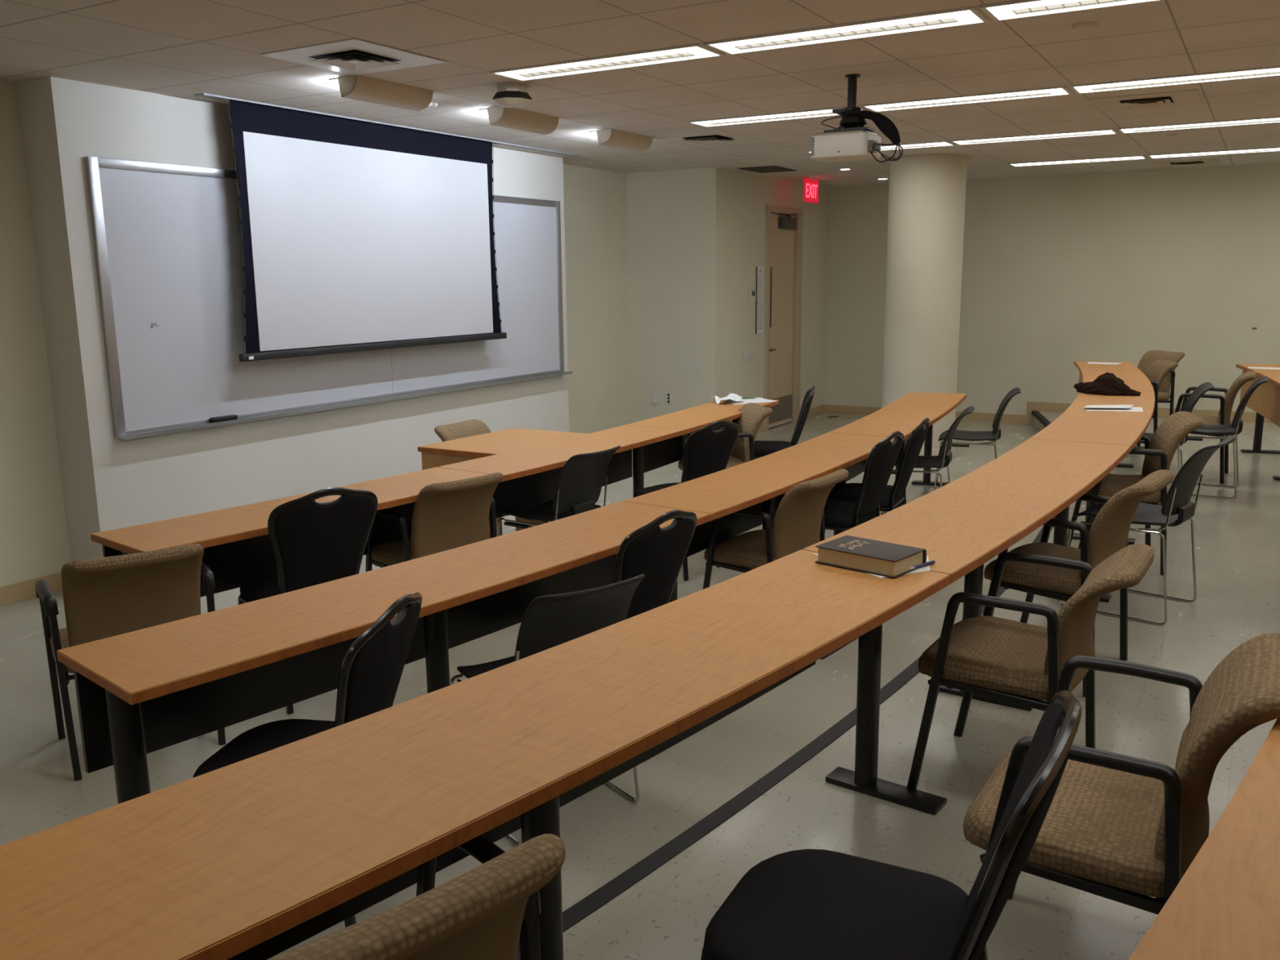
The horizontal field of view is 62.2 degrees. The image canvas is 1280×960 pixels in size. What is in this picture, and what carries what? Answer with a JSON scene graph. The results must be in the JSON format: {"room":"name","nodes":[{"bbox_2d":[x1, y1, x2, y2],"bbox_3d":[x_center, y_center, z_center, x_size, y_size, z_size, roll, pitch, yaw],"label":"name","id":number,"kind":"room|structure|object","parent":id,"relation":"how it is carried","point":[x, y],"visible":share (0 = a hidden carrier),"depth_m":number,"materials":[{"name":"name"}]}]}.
{"room":"lecture hall","nodes":[
{"label":"lecture hall","id":0,"kind":"room"},
{"bbox_2d":[15,76,568,561],"bbox_3d":[-1.939,-1.097,7.601,0.309,2.713,4.545,6,13,30],"label":"wall","id":1,"kind":"structure","parent":0,"point":[109,482],"depth_m":5.99,"materials":[{"name":"paint"}]},
{"bbox_2d":[84,155,572,439],"bbox_3d":[-1.749,-1.317,7.489,0.091,1.490,4.347,6,13,30],"label":"whiteboard","id":2,"kind":"object","parent":1,"relation":"attached to","point":[169,252],"visible":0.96,"depth_m":6.28,"materials":[{"name":"plastic"}]},
{"bbox_2d":[209,414,237,422],"bbox_3d":[-2.494,-0.367,6.355,0.044,0.030,0.170,6,13,30],"label":"eraser","id":3,"kind":"object","parent":2,"relation":"on","point":[224,418],"visible":1,"depth_m":6.33,"materials":[{"name":"black plastic"}]},
{"bbox_2d":[119,371,572,439],"bbox_3d":[-1.726,-0.597,7.625,0.062,0.024,4.337,6,13,30],"label":"marker tray","id":4,"kind":"object","parent":2,"relation":"on","point":[201,423],"depth_m":7.07,"materials":[{"name":"metal"}]},
{"bbox_2d":[0,80,629,586],"bbox_3d":[-2.880,-0.865,6.449,0.120,2.715,10.675,6,13,30],"label":"wall","id":5,"kind":"structure","parent":0,"point":[34,539],"depth_m":5.82,"materials":[{"name":"paint"}]},
{"bbox_2d":[0,572,62,605],"bbox_3d":[-2.813,0.424,6.661,0.007,0.100,10.670,6,13,30],"label":"baseboard","id":6,"kind":"structure","parent":5,"relation":"attached to","point":[11,593],"depth_m":5.77,"materials":[{"name":"plastic"}]},
{"bbox_2d":[0,412,1043,959],"bbox_3d":[2.233,0.705,5.493,9.920,0.120,13.716,6,13,30],"label":"floor","id":7,"kind":"structure","parent":0,"point":[604,833],"depth_m":4.00,"materials":[{"name":"plastic"}]},
{"bbox_2d":[35,543,226,781],"bbox_3d":[-1.842,0.597,3.858,0.561,0.800,0.588,-8,13,-34],"label":"armchair","id":8,"kind":"object","parent":7,"relation":"on","point":[106,597],"visible":0.64,"depth_m":3.65,"materials":[{"name":"beige fabric"}]},
{"bbox_2d":[90,466,502,597],"bbox_3d":[-1.391,0.459,4.700,0.478,0.740,1.801,8,14,37],"label":"table","id":9,"kind":"object","parent":7,"relation":"on","point":[236,543],"visible":0.29,"depth_m":4.47,"materials":[{"name":"brown wood"}]},
{"bbox_2d":[192,592,422,927],"bbox_3d":[-0.871,0.734,2.811,0.572,0.903,0.458,1,11,10],"label":"banquet chair","id":10,"kind":"object","parent":7,"relation":"on","point":[371,669],"visible":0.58,"depth_m":2.70,"materials":[{"name":"plastic"}]},
{"bbox_2d":[238,487,377,714],"bbox_3d":[-1.384,0.437,4.391,0.458,0.903,0.572,-10,14,-41],"label":"banquet chair","id":11,"kind":"object","parent":7,"relation":"on","point":[313,543],"visible":0.69,"depth_m":4.17,"materials":[{"name":"plastic"}]},
{"bbox_2d":[56,501,711,804],"bbox_3d":[-0.614,0.660,3.606,0.491,0.740,2.384,8,14,38],"label":"table","id":12,"kind":"object","parent":7,"relation":"on","point":[141,692],"visible":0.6,"depth_m":3.15,"materials":[{"name":"brown wood"}]},
{"bbox_2d":[365,471,502,572],"bbox_3d":[-0.971,0.351,5.090,0.588,0.800,0.561,10,15,43],"label":"armchair","id":13,"kind":"object","parent":7,"relation":"on","point":[447,515],"visible":0.78,"depth_m":4.90,"materials":[{"name":"beige fabric"}]},
{"bbox_2d":[434,419,548,523],"bbox_3d":[-0.928,0.055,6.635,0.588,0.800,0.561,6,13,30],"label":"armchair","id":14,"kind":"object","parent":7,"relation":"on","point":[470,428],"visible":0.19,"depth_m":6.65,"materials":[{"name":"beige fabric"}]},
{"bbox_2d":[449,573,644,845],"bbox_3d":[-0.292,0.661,3.391,0.451,0.808,0.601,-9,13,-36],"label":"chair","id":15,"kind":"object","parent":7,"relation":"on","point":[548,621],"visible":0.42,"depth_m":3.15,"materials":[{"name":"black plastic"}]},
{"bbox_2d":[417,425,686,538],"bbox_3d":[-0.619,0.148,6.274,1.068,0.740,1.810,6,13,30],"label":"table","id":16,"kind":"object","parent":7,"relation":"on","point":[531,462],"visible":0.59,"depth_m":6.10,"materials":[{"name":"brown wood"}]},
{"bbox_2d":[497,445,620,536],"bbox_3d":[-0.429,0.210,5.755,0.601,0.808,0.451,7,13,36],"label":"chair","id":17,"kind":"object","parent":7,"relation":"on","point":[580,480],"visible":0.84,"depth_m":5.60,"materials":[{"name":"black plastic"}]},
{"bbox_2d":[614,510,697,619],"bbox_3d":[-0.114,0.521,3.880,0.572,0.903,0.458,7,13,35],"label":"banquet chair","id":18,"kind":"object","parent":7,"relation":"on","point":[655,552],"visible":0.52,"depth_m":3.66,"materials":[{"name":"plastic"}]},
{"bbox_2d":[633,420,738,581],"bbox_3d":[0.248,0.078,6.172,0.572,0.903,0.458,9,15,42],"label":"banquet chair","id":19,"kind":"object","parent":7,"relation":"on","point":[707,451],"visible":0.44,"depth_m":5.94,"materials":[{"name":"black fabric"}]},
{"bbox_2d":[625,399,779,472],"bbox_3d":[0.498,-0.125,7.635,0.476,0.740,1.741,5,12,26],"label":"table","id":20,"kind":"object","parent":7,"relation":"on","point":[662,453],"visible":0.41,"depth_m":7.32,"materials":[{"name":"brown wood"}]},
{"bbox_2d":[711,393,743,404],"bbox_3d":[0.677,-0.622,8.104,0.226,0.051,0.339,-3,11,-14],"label":"paper sheet","id":21,"kind":"object","parent":20,"relation":"on","point":[732,397],"visible":1,"depth_m":8.07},
{"bbox_2d":[724,397,777,404],"bbox_3d":[0.845,-0.610,8.166,0.382,0.005,0.339,-3,11,-14],"label":"paper sheet","id":22,"kind":"object","parent":20,"relation":"on","point":[756,400],"visible":0.84,"depth_m":8.15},
{"bbox_2d":[678,402,772,482],"bbox_3d":[0.589,-0.112,7.414,0.588,0.800,0.561,-3,11,-14],"label":"armchair","id":23,"kind":"object","parent":7,"relation":"on","point":[753,415],"visible":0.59,"depth_m":7.29,"materials":[{"name":"beige fabric"}]},
{"bbox_2d":[622,432,894,602],"bbox_3d":[0.745,0.286,5.478,0.490,0.740,2.355,6,13,32],"label":"table","id":24,"kind":"object","parent":7,"relation":"on","point":[748,485],"visible":0.48,"depth_m":5.16,"materials":[{"name":"brown wood"}]},
{"bbox_2d":[702,469,848,589],"bbox_3d":[0.641,0.344,5.035,0.588,0.800,0.561,7,13,36],"label":"armchair","id":25,"kind":"object","parent":7,"relation":"on","point":[798,522],"visible":0.8,"depth_m":4.87,"materials":[{"name":"beige fabric"}]},
{"bbox_2d":[753,385,815,459],"bbox_3d":[0.991,-0.244,7.809,0.572,0.903,0.458,1,11,8],"label":"banquet chair","id":26,"kind":"object","parent":7,"relation":"on","point":[762,448],"visible":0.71,"depth_m":7.63,"materials":[{"name":"black fabric"}]},
{"bbox_2d":[823,431,903,531],"bbox_3d":[1.081,0.168,5.655,0.572,0.903,0.458,6,13,32],"label":"banquet chair","id":27,"kind":"object","parent":7,"relation":"on","point":[839,515],"visible":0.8,"depth_m":5.46,"materials":[{"name":"black fabric"}]},
{"bbox_2d":[824,417,929,533],"bbox_3d":[1.354,0.076,6.115,0.572,0.903,0.458,5,12,25],"label":"banquet chair","id":28,"kind":"object","parent":7,"relation":"on","point":[895,494],"visible":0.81,"depth_m":5.92,"materials":[{"name":"black fabric"}]},
{"bbox_2d":[828,391,966,515],"bbox_3d":[1.899,-0.124,7.550,0.495,0.740,2.512,4,12,25],"label":"table","id":29,"kind":"object","parent":7,"relation":"on","point":[904,415],"visible":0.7,"depth_m":7.36,"materials":[{"name":"brown wood"}]},
{"bbox_2d":[882,406,974,514],"bbox_3d":[1.917,-0.087,7.166,0.601,0.808,0.451,4,12,22],"label":"chair","id":30,"kind":"object","parent":7,"relation":"on","point":[943,460],"visible":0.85,"depth_m":7.01,"materials":[{"name":"black plastic"}]},
{"bbox_2d":[933,387,1020,490],"bbox_3d":[2.629,-0.307,8.276,0.601,0.808,0.451,3,11,18],"label":"chair","id":31,"kind":"object","parent":7,"relation":"on","point":[958,434],"visible":0.91,"depth_m":8.20,"materials":[{"name":"black plastic"}]},
{"bbox_2d":[0,0,1279,187],"bbox_3d":[2.202,-2.070,4.961,9.920,0.100,13.716,6,13,30],"label":"ceiling","id":32,"kind":"structure","parent":0,"point":[180,48],"depth_m":5.28,"materials":[{"name":"tile"}]},
{"bbox_2d":[259,38,446,75],"bbox_3d":[-1.337,-1.971,4.979,0.600,0.022,0.600,6,13,30],"label":"ceiling vent","id":33,"kind":"object","parent":32,"relation":"in","point":[353,56],"visible":1,"depth_m":4.94,"materials":[{"name":"white metal"}]},
{"bbox_2d":[328,75,433,111],"bbox_3d":[-1.382,-2.075,5.704,0.200,0.104,0.580,6,13,30],"label":"ceiling light","id":34,"kind":"object","parent":32,"relation":"attached to","point":[357,87],"visible":0.99,"depth_m":5.61,"materials":[{"name":"metal"}]},
{"bbox_2d":[193,93,584,361],"bbox_3d":[-1.473,-1.730,7.642,0.085,1.496,3.820,6,13,30],"label":"projection screen","id":35,"kind":"object","parent":32,"relation":"hanging from","point":[359,234],"visible":1,"depth_m":7.02,"materials":[{"name":"fabric"}]},
{"bbox_2d":[491,83,533,107],"bbox_3d":[-0.696,-2.083,5.764,0.218,0.112,0.218,7,13,35],"label":"dome","id":36,"kind":"object","parent":32,"relation":"attached to","point":[508,95],"visible":1,"depth_m":5.69,"materials":[{"name":"white plastic"}]},
{"bbox_2d":[478,106,559,134],"bbox_3d":[-0.760,-2.280,6.740,0.200,0.104,0.580,6,13,30],"label":"washer","id":37,"kind":"object","parent":32,"relation":"attached to","point":[508,117],"visible":0.98,"depth_m":6.64,"materials":[{"name":"metal"}]},
{"bbox_2d":[489,43,724,80],"bbox_3d":[-0.179,-2.023,5.160,1.185,0.014,0.262,6,13,30],"label":"recessed light","id":38,"kind":"object","parent":32,"relation":"in","point":[698,51],"visible":0.98,"depth_m":5.12,"materials":[{"name":"white plastic"}]},
{"bbox_2d":[522,50,697,75],"bbox_3d":[-0.179,-2.025,5.160,0.985,0.001,0.086,6,13,30],"label":"basket","id":39,"kind":"object","parent":38,"relation":"on","point":[676,54],"depth_m":5.13,"materials":[{"name":"white"}]},
{"bbox_2d":[588,128,653,152],"bbox_3d":[-0.134,-2.487,7.784,0.200,0.104,0.580,6,13,30],"label":"washer","id":40,"kind":"object","parent":32,"relation":"attached to","point":[613,138],"visible":1,"depth_m":7.67,"materials":[{"name":"metal"}]},
{"bbox_2d":[682,134,733,144],"bbox_3d":[0.520,-2.578,8.036,0.290,0.022,0.290,6,13,30],"label":"ceiling vent","id":41,"kind":"object","parent":32,"relation":"in","point":[713,139],"visible":1,"depth_m":8.02,"materials":[{"name":"metal"}]},
{"bbox_2d":[737,165,796,173],"bbox_3d":[1.250,-3.049,10.414,0.400,0.008,0.540,6,13,30],"label":"ceiling vent","id":42,"kind":"object","parent":32,"relation":"in","point":[767,169],"visible":1,"depth_m":10.37,"materials":[{"name":"grey metal"}]},
{"bbox_2d":[687,105,871,127],"bbox_3d":[0.897,-2.379,6.954,1.185,0.014,0.262,6,13,30],"label":"recessed light","id":43,"kind":"object","parent":32,"relation":"in","point":[820,112],"visible":0.79,"depth_m":6.96,"materials":[{"name":"white plastic"}]},
{"bbox_2d":[711,111,831,124],"bbox_3d":[0.897,-2.380,6.954,0.985,0.001,0.086,6,13,30],"label":"basket","id":44,"kind":"object","parent":43,"relation":"on","point":[809,113],"depth_m":6.96,"materials":[{"name":"white"}]},
{"bbox_2d":[803,177,818,203],"bbox_3d":[1.846,-3.127,11.449,0.060,0.256,0.390,6,13,30],"label":"exit sign","id":45,"kind":"object","parent":32,"relation":"hanging from","point":[811,185],"visible":1,"depth_m":11.43,"materials":[{"name":"red"}]},
{"bbox_2d":[703,6,989,54],"bbox_3d":[0.862,-1.919,4.556,1.185,0.014,0.262,6,13,30],"label":"recessed light","id":46,"kind":"object","parent":32,"relation":"in","point":[965,15],"visible":1,"depth_m":4.52,"materials":[{"name":"white plastic"}]},
{"bbox_2d":[737,17,957,48],"bbox_3d":[0.862,-1.920,4.556,0.985,0.001,0.086,6,13,30],"label":"basket","id":47,"kind":"object","parent":46,"relation":"on","point":[930,21],"depth_m":4.53,"materials":[{"name":"white"}]},
{"bbox_2d":[809,74,903,162],"bbox_3d":[1.160,-1.894,5.588,0.500,0.458,0.275,6,13,30],"label":"projector","id":48,"kind":"object","parent":32,"relation":"hanging from","point":[855,141],"visible":1,"depth_m":5.54,"materials":[{"name":"white plastic"}]},
{"bbox_2d":[809,137,814,155],"bbox_3d":[0.910,-1.761,5.603,0.021,0.089,0.004,6,13,30],"label":"vent","id":49,"kind":"object","parent":48,"relation":"attached to","point":[812,142],"depth_m":5.60,"materials":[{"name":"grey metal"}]},
{"bbox_2d":[805,140,955,153],"bbox_3d":[1.972,-2.735,8.748,1.185,0.014,0.262,6,13,30],"label":"recessed light","id":50,"kind":"object","parent":32,"relation":"in","point":[946,143],"visible":0.46,"depth_m":8.57,"materials":[{"name":"white plastic"}]},
{"bbox_2d":[861,85,1072,111],"bbox_3d":[1.938,-2.275,6.350,1.185,0.014,0.262,6,13,30],"label":"recessed light","id":51,"kind":"object","parent":32,"relation":"in","point":[1055,91],"visible":1,"depth_m":6.32,"materials":[{"name":"white plastic"}]},
{"bbox_2d":[884,90,1049,107],"bbox_3d":[1.938,-2.276,6.350,0.985,0.001,0.086,6,13,30],"label":"basket","id":52,"kind":"object","parent":51,"relation":"on","point":[1039,92],"depth_m":6.32,"materials":[{"name":"white"}]},
{"bbox_2d":[950,128,1118,145],"bbox_3d":[3.014,-2.631,8.144,1.185,0.014,0.262,6,13,30],"label":"recessed light","id":53,"kind":"object","parent":32,"relation":"in","point":[1104,131],"visible":1,"depth_m":8.11,"materials":[{"name":"white plastic"}]},
{"bbox_2d":[968,133,1096,142],"bbox_3d":[3.014,-2.632,8.144,0.985,0.001,0.086,6,13,30],"label":"diffuser","id":54,"kind":"object","parent":53,"relation":"on","point":[1068,134],"depth_m":8.14,"materials":[{"name":"white"}]},
{"bbox_2d":[980,0,1161,21],"bbox_3d":[1.904,-1.815,3.952,1.185,0.014,0.262,6,13,30],"label":"recessed light","id":55,"kind":"object","parent":32,"relation":"in","point":[1018,9],"visible":1,"depth_m":4.14,"materials":[{"name":"white plastic"}]},
{"bbox_2d":[1013,0,1112,13],"bbox_3d":[1.904,-1.816,3.952,0.985,0.001,0.086,6,13,30],"label":"basket","id":56,"kind":"object","parent":55,"relation":"on","point":[1060,4],"depth_m":4.11,"materials":[{"name":"white"}]},
{"bbox_2d":[1008,155,1147,166],"bbox_3d":[4.090,-2.986,9.938,1.185,0.014,0.262,6,13,30],"label":"recessed light","id":57,"kind":"object","parent":32,"relation":"in","point":[1138,157],"visible":1,"depth_m":9.89,"materials":[{"name":"white plastic"}]},
{"bbox_2d":[1071,22,1097,31],"bbox_3d":[1.878,-1.913,4.479,0.100,0.018,0.100,6,13,30],"label":"ceiling speaker","id":58,"kind":"object","parent":32,"relation":"attached to","point":[1084,26],"visible":1,"depth_m":4.45,"materials":[{"name":"plastic"}]},
{"bbox_2d":[1088,88,1203,111],"bbox_3d":[3.105,-2.312,6.497,0.580,0.022,0.580,6,13,30],"label":"ceiling vent","id":59,"kind":"object","parent":32,"relation":"in","point":[1187,97],"visible":1,"depth_m":6.44,"materials":[{"name":"metal"}]},
{"bbox_2d":[1069,66,1279,93],"bbox_3d":[2.980,-2.171,5.746,1.185,0.014,0.262,6,13,30],"label":"recessed light","id":60,"kind":"object","parent":32,"relation":"in","point":[1271,71],"visible":1,"depth_m":5.76,"materials":[{"name":"white plastic"}]},
{"bbox_2d":[1093,71,1279,88],"bbox_3d":[2.980,-2.172,5.746,0.985,0.001,0.086,6,13,30],"label":"basket","id":61,"kind":"object","parent":60,"relation":"on","point":[1251,73],"depth_m":5.75,"materials":[{"name":"white"}]},
{"bbox_2d":[1151,158,1222,167],"bbox_3d":[5.282,-3.054,10.243,0.580,0.022,0.580,6,13,30],"label":"ceiling vent","id":62,"kind":"object","parent":32,"relation":"in","point":[1208,161],"visible":1,"depth_m":10.17,"materials":[{"name":"metal"}]},
{"bbox_2d":[1117,116,1279,133],"bbox_3d":[4.056,-2.526,7.540,1.185,0.014,0.262,6,13,30],"label":"recessed light","id":63,"kind":"object","parent":32,"relation":"in","point":[1270,119],"visible":1,"depth_m":7.55,"materials":[{"name":"white plastic"}]},
{"bbox_2d":[1137,120,1278,130],"bbox_3d":[4.056,-2.528,7.540,0.985,0.001,0.086,6,13,30],"label":"basket","id":64,"kind":"object","parent":63,"relation":"on","point":[1247,122],"depth_m":7.54,"materials":[{"name":"white"}]},
{"bbox_2d":[1147,146,1279,158],"bbox_3d":[5.131,-2.882,9.335,1.185,0.014,0.262,6,13,30],"label":"recessed light","id":65,"kind":"object","parent":32,"relation":"in","point":[1272,148],"visible":1,"depth_m":9.33,"materials":[{"name":"white plastic"}]},
{"bbox_2d":[626,168,706,423],"bbox_3d":[0.245,-1.732,10.790,1.020,2.715,0.125,6,13,30],"label":"wall","id":66,"kind":"structure","parent":0,"point":[666,210],"depth_m":10.67,"materials":[{"name":"paint"}]},
{"bbox_2d":[651,391,659,404],"bbox_3d":[0.160,-0.841,10.937,0.090,0.130,0.010,6,13,30],"label":"wall outlet","id":67,"kind":"object","parent":66,"relation":"attached to","point":[655,395],"visible":1,"depth_m":10.93,"materials":[{"name":"white plastic"}]},
{"bbox_2d":[664,391,672,404],"bbox_3d":[0.294,-0.838,10.857,0.090,0.130,0.010,6,13,30],"label":"wall outlet","id":68,"kind":"object","parent":66,"relation":"attached to","point":[668,395],"visible":1,"depth_m":10.86,"materials":[{"name":"white plastic"}]},
{"bbox_2d":[693,357,701,369],"bbox_3d":[0.579,-1.162,10.624,0.080,0.120,0.006,6,13,30],"label":"blank plate","id":69,"kind":"object","parent":66,"relation":"attached to","point":[697,362],"visible":1,"depth_m":10.62,"materials":[{"name":"white plastic"}]},
{"bbox_2d":[706,167,829,422],"bbox_3d":[1.470,-1.928,11.742,0.106,2.715,3.042,6,13,30],"label":"wall","id":70,"kind":"structure","parent":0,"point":[736,202],"depth_m":10.99,"materials":[{"name":"paint"}]},
{"bbox_2d":[743,351,752,364],"bbox_3d":[1.130,-1.284,11.143,0.015,0.110,0.206,6,13,30],"label":"light switch","id":71,"kind":"object","parent":70,"relation":"attached to","point":[748,357],"visible":1,"depth_m":11.14,"materials":[{"name":"white plastic"}]},
{"bbox_2d":[748,288,755,301],"bbox_3d":[1.175,-1.935,11.094,0.030,0.120,0.140,6,13,30],"label":"thermostat","id":72,"kind":"object","parent":70,"relation":"attached to","point":[752,292],"visible":1,"depth_m":11.06,"materials":[{"name":"white plastic"}]},
{"bbox_2d":[755,266,764,333],"bbox_3d":[1.275,-1.913,11.289,0.011,0.700,0.187,6,13,30],"label":"strip","id":73,"kind":"object","parent":70,"relation":"attached to","point":[759,270],"visible":1,"depth_m":11.28,"materials":[{"name":"paper"}]},
{"bbox_2d":[763,204,803,431],"bbox_3d":[1.591,-1.805,11.876,0.221,2.420,0.980,6,13,30],"label":"door","id":74,"kind":"structure","parent":70,"relation":"attached to","point":[784,225],"depth_m":11.91,"materials":[{"name":"paint"}]},
{"bbox_2d":[756,404,824,433],"bbox_3d":[1.532,-0.640,11.958,0.007,0.100,3.028,6,13,30],"label":"baseboard","id":75,"kind":"structure","parent":70,"relation":"attached to","point":[818,410],"depth_m":12.92,"materials":[{"name":"plastic"}]},
{"bbox_2d":[562,410,1279,959],"bbox_3d":[3.732,0.719,4.597,6.437,0.154,13.716,6,13,30],"label":"floor","id":76,"kind":"structure","parent":0,"point":[667,914],"depth_m":3.42,"materials":[{"name":"tile"}]},
{"bbox_2d":[267,833,565,959],"bbox_3d":[-0.426,0.866,1.550,0.561,0.800,0.588,-11,15,-42],"label":"armchair","id":77,"kind":"object","parent":76,"relation":"on","point":[483,913],"visible":0.88,"depth_m":1.33,"materials":[{"name":"beige fabric"}]},
{"bbox_2d":[0,549,950,959],"bbox_3d":[-0.158,0.783,2.114,0.493,0.740,2.556,9,14,40],"label":"table","id":78,"kind":"object","parent":76,"relation":"on","point":[256,857],"visible":0.96,"depth_m":1.75,"materials":[{"name":"brown wood"}]},
{"bbox_2d":[812,553,930,577],"bbox_3d":[0.651,0.238,2.939,0.329,0.001,0.243,0,11,5],"label":"paper sheet","id":79,"kind":"object","parent":78,"relation":"on","point":[926,568],"visible":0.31,"depth_m":2.89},
{"bbox_2d":[814,535,926,578],"bbox_3d":[0.642,0.210,2.952,0.250,0.049,0.175,9,15,42],"label":"book","id":80,"kind":"object","parent":79,"relation":"on","point":[882,558],"visible":1,"depth_m":2.91,"materials":[{"name":"leather"}]},
{"bbox_2d":[909,559,935,569],"bbox_3d":[0.768,0.236,2.912,0.134,0.012,0.009,-9,14,-39],"label":"pen","id":81,"kind":"object","parent":79,"relation":"on","point":[931,562],"visible":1,"depth_m":2.92,"materials":[{"name":"blue plastic"}]},
{"bbox_2d":[516,410,1054,959],"bbox_3d":[1.485,0.437,5.888,1.232,0.043,13.734,6,13,30],"label":"floor stripe","id":82,"kind":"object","parent":76,"relation":"on","point":[611,890],"depth_m":3.07,"materials":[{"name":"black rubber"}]},
{"bbox_2d":[701,689,1082,959],"bbox_3d":[0.401,0.761,1.776,0.572,0.903,0.458,5,12,27],"label":"banquet chair","id":83,"kind":"object","parent":76,"relation":"on","point":[805,904],"visible":1,"depth_m":1.75,"materials":[{"name":"black fabric"}]},
{"bbox_2d":[801,439,1131,814],"bbox_3d":[1.392,0.389,4.079,0.494,0.740,2.563,7,13,34],"label":"table","id":84,"kind":"object","parent":76,"relation":"on","point":[962,524],"visible":0.67,"depth_m":3.52,"materials":[{"name":"brown wood"}]},
{"bbox_2d":[906,543,1154,790],"bbox_3d":[1.169,0.562,3.176,0.588,0.750,0.561,6,13,32],"label":"armchair","id":85,"kind":"object","parent":76,"relation":"on","point":[1005,660],"visible":0.95,"depth_m":3.04,"materials":[{"name":"beige fabric"}]},
{"bbox_2d":[983,469,1173,697],"bbox_3d":[1.676,0.353,4.103,0.588,0.800,0.561,8,14,38],"label":"armchair","id":86,"kind":"object","parent":76,"relation":"on","point":[1108,534],"visible":0.7,"depth_m":3.93,"materials":[{"name":"beige fabric"}]},
{"bbox_2d":[1029,372,1155,544],"bbox_3d":[2.659,-0.106,6.216,0.575,0.880,2.559,5,12,27],"label":"table","id":87,"kind":"object","parent":76,"relation":"on","point":[1076,424],"depth_m":5.90,"materials":[{"name":"brown wood"}]},
{"bbox_2d":[1084,407,1143,412],"bbox_3d":[2.776,-0.415,6.207,0.326,0.008,0.171,2,11,15],"label":"paper sheet","id":88,"kind":"object","parent":87,"relation":"on","point":[1132,409],"visible":0.91,"depth_m":6.18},
{"bbox_2d":[1082,404,1133,408],"bbox_3d":[2.764,-0.429,6.236,0.348,0.005,0.156,-1,11,0],"label":"paper sheet","id":89,"kind":"object","parent":88,"relation":"on","point":[1086,406],"visible":1,"depth_m":6.25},
{"bbox_2d":[1073,360,1154,467],"bbox_3d":[3.735,-0.480,8.478,0.494,0.740,2.559,3,12,21],"label":"table","id":90,"kind":"object","parent":76,"relation":"on","point":[1132,376],"visible":0.49,"depth_m":8.47,"materials":[{"name":"brown wood"}]},
{"bbox_2d":[963,632,1279,915],"bbox_3d":[1.019,0.717,2.242,0.588,0.800,0.561,6,13,31],"label":"armchair","id":91,"kind":"object","parent":76,"relation":"on","point":[1126,829],"visible":0.91,"depth_m":2.08,"materials":[{"name":"beige fabric"}]},
{"bbox_2d":[1066,411,1204,575],"bbox_3d":[2.614,0.046,5.650,0.588,0.800,0.561,3,11,16],"label":"armchair","id":92,"kind":"object","parent":76,"relation":"on","point":[1159,451],"visible":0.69,"depth_m":5.48,"materials":[{"name":"beige fabric"}]},
{"bbox_2d":[1057,435,1235,625],"bbox_3d":[2.321,0.194,4.855,0.601,0.808,0.451,9,15,42],"label":"chair","id":93,"kind":"object","parent":76,"relation":"on","point":[1177,508],"visible":0.88,"depth_m":4.68,"materials":[{"name":"black plastic"}]},
{"bbox_2d":[1136,359,1177,446],"bbox_3d":[4.163,-0.609,8.980,0.588,0.800,0.561,1,11,10],"label":"armchair","id":94,"kind":"object","parent":76,"relation":"on","point":[1158,369],"visible":0.32,"depth_m":8.73,"materials":[{"name":"beige fabric"}]},
{"bbox_2d":[1137,350,1184,415],"bbox_3d":[4.694,-0.797,9.928,0.588,0.800,0.561,-4,11,-16],"label":"armchair","id":95,"kind":"object","parent":76,"relation":"on","point":[1163,395],"visible":0.34,"depth_m":9.76,"materials":[{"name":"beige fabric"}]},
{"bbox_2d":[1109,382,1214,473],"bbox_3d":[3.436,-0.239,7.047,0.601,0.808,0.451,4,12,23],"label":"chair","id":96,"kind":"object","parent":76,"relation":"on","point":[1194,397],"visible":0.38,"depth_m":6.95,"materials":[{"name":"black plastic"}]},
{"bbox_2d":[1128,717,1279,959],"bbox_3d":[0.926,0.909,1.391,0.487,0.740,2.387,9,14,40],"label":"table","id":97,"kind":"object","parent":76,"relation":"on","point":[1225,905],"visible":1,"depth_m":1.39,"materials":[{"name":"brown wood"}]},
{"bbox_2d":[1174,370,1257,484],"bbox_3d":[4.260,-0.418,7.975,0.588,0.800,0.561,6,13,31],"label":"armchair","id":98,"kind":"object","parent":76,"relation":"on","point":[1226,402],"visible":0.65,"depth_m":7.74,"materials":[{"name":"beige fabric"}]},
{"bbox_2d":[1166,376,1268,498],"bbox_3d":[4.016,-0.318,7.428,0.601,0.808,0.451,6,13,30],"label":"chair","id":99,"kind":"object","parent":76,"relation":"on","point":[1236,428],"visible":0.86,"depth_m":7.28,"materials":[{"name":"black plastic"}]},
{"bbox_2d":[1235,364,1279,479],"bbox_3d":[4.910,-0.389,7.931,0.496,0.740,2.712,4,12,21],"label":"table","id":100,"kind":"object","parent":76,"relation":"on","point":[1264,400],"visible":0.89,"depth_m":8.49,"materials":[{"name":"brown wood"}]},
{"bbox_2d":[881,153,968,457],"bbox_3d":[2.625,-1.580,9.857,0.700,2.715,0.700,6,13,30],"label":"column","id":101,"kind":"structure","parent":0,"point":[927,192],"depth_m":9.54,"materials":[{"name":"paint"}]},
{"bbox_2d":[824,163,1279,417],"bbox_3d":[6.112,-1.809,10.850,9.020,2.715,0.120,6,13,30],"label":"wall","id":102,"kind":"structure","parent":0,"point":[1059,271],"depth_m":11.49,"materials":[{"name":"paint"}]},
{"bbox_2d":[824,401,1272,424],"bbox_3d":[6.142,-0.586,10.999,8.906,0.255,0.008,6,13,30],"label":"baseboard","id":103,"kind":"structure","parent":102,"relation":"attached to","point":[1031,406],"depth_m":12.03,"materials":[{"name":"plastic"}]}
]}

